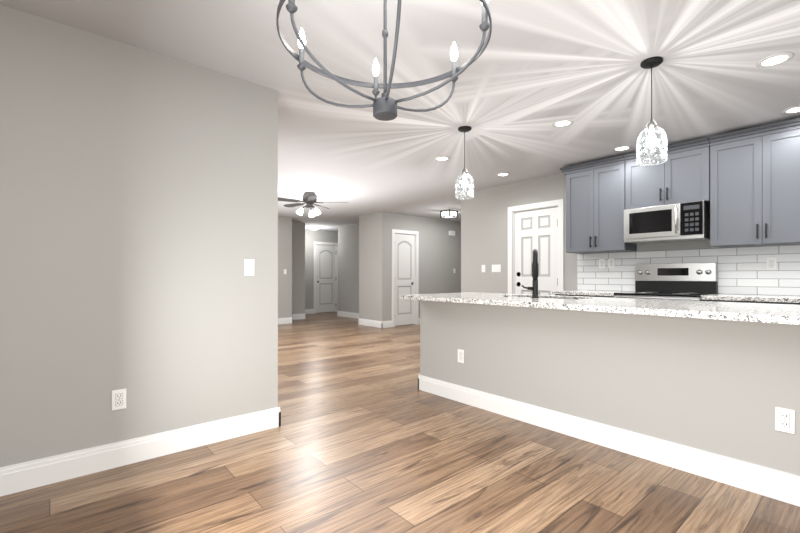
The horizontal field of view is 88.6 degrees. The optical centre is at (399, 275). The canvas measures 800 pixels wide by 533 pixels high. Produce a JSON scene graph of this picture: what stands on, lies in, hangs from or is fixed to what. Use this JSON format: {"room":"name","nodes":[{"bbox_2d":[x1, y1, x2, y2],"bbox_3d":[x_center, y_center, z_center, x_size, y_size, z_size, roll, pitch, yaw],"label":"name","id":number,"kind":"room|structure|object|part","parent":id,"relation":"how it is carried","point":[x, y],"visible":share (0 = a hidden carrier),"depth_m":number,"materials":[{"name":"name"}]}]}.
{"room":"kitchen","nodes":[
{"label":"kitchen","id":0,"kind":"room"},
{"bbox_2d":[0,5,280,496],"bbox_3d":[-2.356,-0.130,1.824,3.786,2.460,0.136,0,0,-41],"label":"wall","id":1,"kind":"structure","parent":0,"point":[138,205],"depth_m":2.40,"materials":[{"name":"grey paint"}]},
{"bbox_2d":[112,389,125,410],"bbox_3d":[-1.626,0.715,2.373,0.070,0.115,0.008,0,0,-41],"label":"outlet","id":2,"kind":"object","parent":1,"relation":"attached to","point":[118,399],"visible":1,"depth_m":2.37,"materials":[{"name":"white plastic"}]},
{"bbox_2d":[244,259,253,275],"bbox_3d":[-1.049,-0.060,2.860,0.070,0.115,0.016,0,0,-41],"label":"light switch","id":3,"kind":"object","parent":1,"relation":"attached to","point":[248,267],"visible":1,"depth_m":2.86,"materials":[{"name":"white plastic"}]},
{"bbox_2d":[278,216,291,317],"bbox_3d":[-5.327,-0.130,7.615,6.790,2.460,0.700,0,0,-41],"label":"wall","id":4,"kind":"structure","parent":0,"point":[284,262],"depth_m":9.43,"materials":[{"name":"grey paint"}]},
{"bbox_2d":[278,317,292,323],"bbox_3d":[-5.088,1.030,7.348,6.806,0.140,0.016,0,0,-41],"label":"baseboard","id":5,"kind":"structure","parent":4,"relation":"attached to","point":[288,320],"depth_m":9.43,"materials":[{"name":"white wood"}]},
{"bbox_2d":[292,222,304,313],"bbox_3d":[-3.236,-0.130,9.940,1.990,2.460,0.120,0,0,-41],"label":"wall","id":6,"kind":"structure","parent":0,"point":[298,268],"depth_m":10.42,"materials":[{"name":"grey paint"}]},
{"bbox_2d":[292,313,304,319],"bbox_3d":[-2.695,1.030,10.312,0.716,0.140,0.016,0,0,-41],"label":"baseboard","id":7,"kind":"structure","parent":6,"relation":"attached to","point":[298,316],"depth_m":10.40,"materials":[{"name":"white wood"}]},
{"bbox_2d":[305,229,337,308],"bbox_3d":[-2.529,-0.130,12.122,6.100,2.460,0.120,0,0,-41],"label":"wall","id":8,"kind":"structure","parent":0,"point":[311,236],"depth_m":11.99,"materials":[{"name":"grey paint"}]},
{"bbox_2d":[305,309,313,313],"bbox_3d":[-3.629,1.030,11.093,2.890,0.140,0.016,0,0,-41],"label":"baseboard","id":9,"kind":"structure","parent":8,"relation":"attached to","point":[309,311],"depth_m":11.93,"materials":[{"name":"white wood"}]},
{"bbox_2d":[316,245,335,312],"bbox_3d":[-2.236,0.081,12.360,0.693,2.014,0.089,0,0,-41],"label":"door","id":10,"kind":"structure","parent":8,"relation":"in","point":[325,278],"depth_m":12.32,"materials":[{"name":"white wood"}]},
{"bbox_2d":[314,241,337,312],"bbox_3d":[-2.247,0.043,12.363,0.860,2.115,0.156,0,0,-41],"label":"door frame","id":11,"kind":"structure","parent":8,"relation":"attached to","point":[326,243],"depth_m":12.27,"materials":[{"name":"white wood"}]},
{"bbox_2d":[338,223,358,312],"bbox_3d":[-1.011,-0.130,10.591,0.120,2.460,2.020,0,0,-41],"label":"wall","id":12,"kind":"structure","parent":0,"point":[348,268],"depth_m":10.92,"materials":[{"name":"grey paint"}]},
{"bbox_2d":[337,311,358,318],"bbox_3d":[-1.067,1.030,10.553,0.016,0.140,2.036,0,0,-41],"label":"baseboard","id":13,"kind":"structure","parent":12,"relation":"attached to","point":[348,314],"depth_m":10.89,"materials":[{"name":"white wood"}]},
{"bbox_2d":[359,212,378,320],"bbox_3d":[-0.650,-0.130,9.091,0.120,2.460,0.730,0,0,-41],"label":"wall","id":14,"kind":"structure","parent":0,"point":[368,266],"depth_m":9.02,"materials":[{"name":"grey paint"}]},
{"bbox_2d":[358,318,381,327],"bbox_3d":[-0.657,1.030,8.995,0.016,0.140,0.866,0,0,-41],"label":"baseboard","id":15,"kind":"structure","parent":14,"relation":"attached to","point":[372,323],"depth_m":8.99,"materials":[{"name":"white wood"}]},
{"bbox_2d":[0,312,799,532],"bbox_3d":[-0.256,1.150,5.304,11.700,0.100,13.600,0,0,-41],"label":"floor","id":16,"kind":"structure","parent":0,"point":[367,436],"depth_m":2.22,"materials":[{"name":"brown wood"}]},
{"bbox_2d":[555,294,613,297],"bbox_3d":[2.264,0.658,4.776,0.650,0.884,0.678,0,0,-41],"label":"base cabinet","id":17,"kind":"object","parent":16,"relation":"on","point":[584,295],"visible":0.04,"depth_m":4.57,"materials":[{"name":"grey"}]},
{"bbox_2d":[552,290,632,295],"bbox_3d":[2.265,0.197,4.788,0.633,0.035,0.700,0,0,-41],"label":"countertop","id":18,"kind":"structure","parent":17,"relation":"on","point":[590,292],"depth_m":4.68,"materials":[{"name":"stone"}]},
{"bbox_2d":[614,263,717,300],"bbox_3d":[2.705,0.482,4.204,0.719,1.235,0.748,0,0,-41],"label":"range","id":19,"kind":"object","parent":16,"relation":"on","point":[685,281],"visible":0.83,"depth_m":4.29,"materials":[{"name":"silver metal"}]},
{"bbox_2d":[702,300,753,302],"bbox_3d":[3.154,0.658,3.759,0.618,0.884,0.496,0,0,-41],"label":"base cabinet","id":20,"kind":"object","parent":16,"relation":"on","point":[752,302],"depth_m":3.60,"materials":[{"name":"grey"}]},
{"bbox_2d":[701,294,799,302],"bbox_3d":[4.132,0.197,2.602,0.633,0.035,3.530,0,0,-41],"label":"countertop","id":21,"kind":"structure","parent":20,"relation":"on","point":[764,298],"depth_m":3.56,"materials":[{"name":"stone"}]},
{"bbox_2d":[754,301,799,304],"bbox_3d":[3.420,0.658,3.447,0.618,0.884,0.555,0,0,-41],"label":"base cabinet","id":22,"kind":"object","parent":16,"relation":"on","point":[754,301],"depth_m":3.37,"materials":[{"name":"grey"}]},
{"bbox_3d":[2.755,0.658,1.673,0.650,0.884,3.866,0,0,-40],"label":"cabinet","id":23,"kind":"object","parent":16,"relation":"on","visible":0},
{"bbox_2d":[399,292,799,324],"bbox_3d":[2.145,0.196,2.131,1.030,0.036,5.415,0,0,-41],"label":"countertop","id":24,"kind":"structure","parent":23,"relation":"on","point":[768,313],"depth_m":2.56,"materials":[{"name":"white stone"}]},
{"bbox_2d":[522,249,538,297],"bbox_3d":[1.094,-0.023,3.370,0.165,0.400,0.124,0,0,-41],"label":"faucet","id":25,"kind":"object","parent":24,"relation":"on","point":[534,288],"visible":1,"depth_m":3.32,"materials":[{"name":"black metal"}]},
{"bbox_2d":[0,0,799,231],"bbox_3d":[-0.256,-1.410,5.304,11.700,0.100,13.600,0,0,-41],"label":"ceiling","id":26,"kind":"structure","parent":0,"point":[532,73],"depth_m":2.78,"materials":[{"name":"white paint"}]},
{"bbox_2d":[278,191,347,216],"bbox_3d":[-1.503,-1.163,6.624,1.158,0.391,1.188,0,0,-41],"label":"ceiling fan","id":27,"kind":"object","parent":26,"relation":"attached to","point":[309,198],"visible":1,"depth_m":6.57,"materials":[{"name":"black metal"}]},
{"bbox_2d":[276,0,491,120],"bbox_3d":[-0.056,-0.979,1.544,0.784,0.759,0.784,0,0,-41],"label":"chandelier","id":28,"kind":"object","parent":26,"relation":"hanging from","point":[385,106],"visible":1,"depth_m":1.54,"materials":[{"name":"grey metal"}]},
{"bbox_2d":[434,156,449,160],"bbox_3d":[0.486,-1.354,4.728,0.180,0.009,0.180,0,0,-41],"label":"recessed light","id":29,"kind":"object","parent":26,"relation":"in","point":[441,158],"visible":0.98,"depth_m":4.73,"materials":[{"name":"white plastic"}]},
{"bbox_2d":[440,209,457,218],"bbox_3d":[1.014,-1.283,8.467,0.262,0.151,0.262,0,0,-41],"label":"light","id":30,"kind":"object","parent":26,"relation":"attached to","point":[448,214],"visible":1,"depth_m":8.41,"materials":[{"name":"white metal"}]},
{"bbox_2d":[455,126,473,198],"bbox_3d":[0.595,-1.039,3.769,0.170,0.639,0.170,0,0,-41],"label":"pendant light","id":31,"kind":"object","parent":26,"relation":"hanging from","point":[463,129],"depth_m":3.75,"materials":[{"name":"glass"}]},
{"bbox_3d":[0.595,-0.831,3.769,0.170,0.222,0.170,0,0,-41],"label":"pendant light shade","id":32,"kind":"part","parent":31,"relation":"part of","materials":[{"name":"white glass"}]},
{"bbox_2d":[496,173,509,175],"bbox_3d":[1.374,-1.354,5.474,0.180,0.009,0.180,0,0,-41],"label":"recessed light","id":33,"kind":"object","parent":26,"relation":"in","point":[502,174],"visible":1,"depth_m":5.47,"materials":[{"name":"white plastic"}]},
{"bbox_2d":[552,119,572,126],"bbox_3d":[1.442,-1.354,3.639,0.180,0.009,0.180,0,0,-41],"label":"recessed light","id":34,"kind":"object","parent":26,"relation":"in","point":[563,123],"visible":1,"depth_m":3.63,"materials":[{"name":"white plastic"}]},
{"bbox_2d":[612,145,631,150],"bbox_3d":[2.357,-1.354,4.354,0.180,0.009,0.180,0,0,-41],"label":"recessed light","id":35,"kind":"object","parent":26,"relation":"in","point":[622,148],"visible":0.98,"depth_m":4.36,"materials":[{"name":"white plastic"}]},
{"bbox_2d":[636,56,667,165],"bbox_3d":[1.595,-1.039,2.598,0.170,0.639,0.170,0,0,-41],"label":"pendant light","id":36,"kind":"object","parent":26,"relation":"hanging from","point":[651,62],"depth_m":2.58,"materials":[{"name":"glass"}]},
{"bbox_3d":[1.595,-0.831,2.598,0.170,0.222,0.170,0,0,-41],"label":"pendant light shade","id":37,"kind":"part","parent":36,"relation":"part of","materials":[{"name":"white glass"}]},
{"bbox_2d":[756,52,793,67],"bbox_3d":[2.352,-1.354,2.574,0.180,0.009,0.180,0,0,-41],"label":"recessed light","id":38,"kind":"object","parent":26,"relation":"in","point":[775,59],"visible":1,"depth_m":2.57,"materials":[{"name":"white plastic"}]},
{"bbox_2d":[782,105,799,113],"bbox_3d":[3.227,-1.354,3.335,0.180,0.009,0.180,0,0,-41],"label":"recessed light","id":39,"kind":"object","parent":26,"relation":"in","point":[794,109],"visible":0.96,"depth_m":3.36,"materials":[{"name":"white plastic"}]},
{"bbox_2d":[379,212,460,320],"bbox_3d":[0.968,-0.130,9.914,3.650,2.460,0.120,0,0,-41],"label":"wall","id":40,"kind":"structure","parent":0,"point":[439,253],"depth_m":9.54,"materials":[{"name":"grey paint"}]},
{"bbox_2d":[381,320,391,327],"bbox_3d":[-0.279,1.030,8.760,0.286,0.140,0.016,0,0,-41],"label":"baseboard","id":41,"kind":"structure","parent":40,"relation":"attached to","point":[386,324],"depth_m":8.74,"materials":[{"name":"white wood"}]},
{"bbox_2d":[395,234,414,325],"bbox_3d":[0.080,0.081,9.143,0.613,2.014,0.089,0,0,-41],"label":"closet door","id":42,"kind":"structure","parent":40,"relation":"in","point":[404,271],"depth_m":9.12,"materials":[{"name":"white wood"}]},
{"bbox_2d":[392,229,418,326],"bbox_3d":[0.079,0.043,9.154,0.780,2.115,0.156,0,0,-41],"label":"trim","id":43,"kind":"structure","parent":40,"relation":"attached to","point":[406,232],"depth_m":9.21,"materials":[{"name":"white wood"}]},
{"bbox_2d":[449,231,454,235],"bbox_3d":[1.275,-1.050,10.070,0.200,0.120,0.039,0,0,-41],"label":"door chime","id":44,"kind":"object","parent":40,"relation":"attached to","point":[451,233],"visible":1,"depth_m":10.04,"materials":[{"name":"white plastic"}]},
{"bbox_2d":[420,300,799,475],"bbox_3d":[1.995,0.658,1.967,0.120,0.884,5.400,0,0,-41],"label":"wall","id":45,"kind":"structure","parent":0,"point":[722,387],"depth_m":2.50,"materials":[{"name":"grey paint"}]},
{"bbox_2d":[458,349,463,362],"bbox_3d":[0.530,0.700,3.583,0.008,0.115,0.070,0,0,-41],"label":"outlet","id":46,"kind":"object","parent":45,"relation":"attached to","point":[460,356],"visible":1,"depth_m":3.58,"materials":[{"name":"white plastic"}]},
{"bbox_2d":[419,375,799,506],"bbox_3d":[1.938,1.030,1.929,0.016,0.140,5.416,0,0,-41],"label":"baseboard","id":47,"kind":"structure","parent":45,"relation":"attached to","point":[770,482],"depth_m":2.48,"materials":[{"name":"white wood"}]},
{"bbox_2d":[775,407,794,433],"bbox_3d":[1.880,0.705,2.003,0.008,0.115,0.070,0,0,-41],"label":"outlet","id":48,"kind":"object","parent":45,"relation":"attached to","point":[784,420],"visible":1,"depth_m":2.00,"materials":[{"name":"white plastic"}]},
{"bbox_2d":[461,173,799,295],"bbox_3d":[3.319,-0.130,4.136,0.120,2.460,6.980,0,0,-41],"label":"wall","id":49,"kind":"structure","parent":0,"point":[484,226],"depth_m":6.19,"materials":[{"name":"grey paint"}]},
{"bbox_2d":[492,265,500,271],"bbox_3d":[1.458,-0.115,6.216,0.008,0.115,0.162,0,0,-41],"label":"light switch","id":50,"kind":"object","parent":49,"relation":"attached to","point":[496,268],"visible":1,"depth_m":6.21,"materials":[{"name":"white plastic"}]},
{"bbox_2d":[514,207,557,294],"bbox_3d":[1.923,0.081,5.756,0.089,2.014,0.693,0,0,-41],"label":"kitchen door","id":51,"kind":"structure","parent":49,"relation":"in","point":[536,229],"depth_m":5.71,"materials":[{"name":"white wood"}]},
{"bbox_2d":[508,199,563,293],"bbox_3d":[1.926,0.043,5.768,0.156,2.115,0.860,0,0,-41],"label":"door frame","id":52,"kind":"structure","parent":49,"relation":"attached to","point":[559,203],"depth_m":5.61,"materials":[{"name":"white wood"}]},
{"bbox_2d":[564,155,636,253],"bbox_3d":[2.367,-0.805,4.864,0.379,1.040,0.678,0,0,-41],"label":"upper cabinet","id":53,"kind":"object","parent":49,"relation":"attached to","point":[595,199],"visible":0.98,"depth_m":4.74,"materials":[{"name":"grey wood"}]},
{"bbox_2d":[624,137,709,209],"bbox_3d":[2.835,-1.026,4.315,0.379,0.599,0.756,0,0,-41],"label":"upper cabinet","id":54,"kind":"object","parent":49,"relation":"attached to","point":[681,174],"visible":0.77,"depth_m":4.17,"materials":[{"name":"grey wood"}]},
{"bbox_2d":[624,201,709,243],"bbox_3d":[2.799,-0.543,4.302,0.451,0.357,0.717,0,0,-41],"label":"microwave","id":55,"kind":"object","parent":54,"relation":"attached to","point":[684,222],"visible":0.98,"depth_m":4.14,"materials":[{"name":"silver metal"}]},
{"bbox_2d":[577,245,799,295],"bbox_3d":[3.896,-0.053,3.361,0.008,0.462,4.990,0,0,-41],"label":"tile backsplash","id":56,"kind":"structure","parent":49,"relation":"attached to","point":[742,270],"depth_m":4.11,"materials":[{"name":"white tile"}]},
{"bbox_2d":[599,259,604,267],"bbox_3d":[2.470,-0.150,5.016,0.008,0.115,0.070,0,0,-41],"label":"outlet","id":57,"kind":"object","parent":56,"relation":"attached to","point":[601,263],"visible":1,"depth_m":5.01,"materials":[{"name":"white plastic"}]},
{"bbox_2d":[608,259,613,267],"bbox_3d":[2.541,-0.150,4.932,0.008,0.115,0.070,0,0,-41],"label":"outlet","id":58,"kind":"object","parent":56,"relation":"attached to","point":[610,263],"visible":1,"depth_m":4.93,"materials":[{"name":"white plastic"}]},
{"bbox_2d":[766,257,776,269],"bbox_3d":[3.477,-0.115,3.837,0.008,0.115,0.070,0,0,-41],"label":"outlet","id":59,"kind":"object","parent":56,"relation":"attached to","point":[771,263],"visible":1,"depth_m":3.83,"materials":[{"name":"white plastic"}]},
{"bbox_2d":[709,118,799,247],"bbox_3d":[3.329,-0.805,3.737,0.379,1.040,0.758,0,0,-41],"label":"upper cabinet","id":60,"kind":"object","parent":49,"relation":"attached to","point":[754,186],"visible":1,"depth_m":3.67,"materials":[{"name":"grey wood"}]}
]}

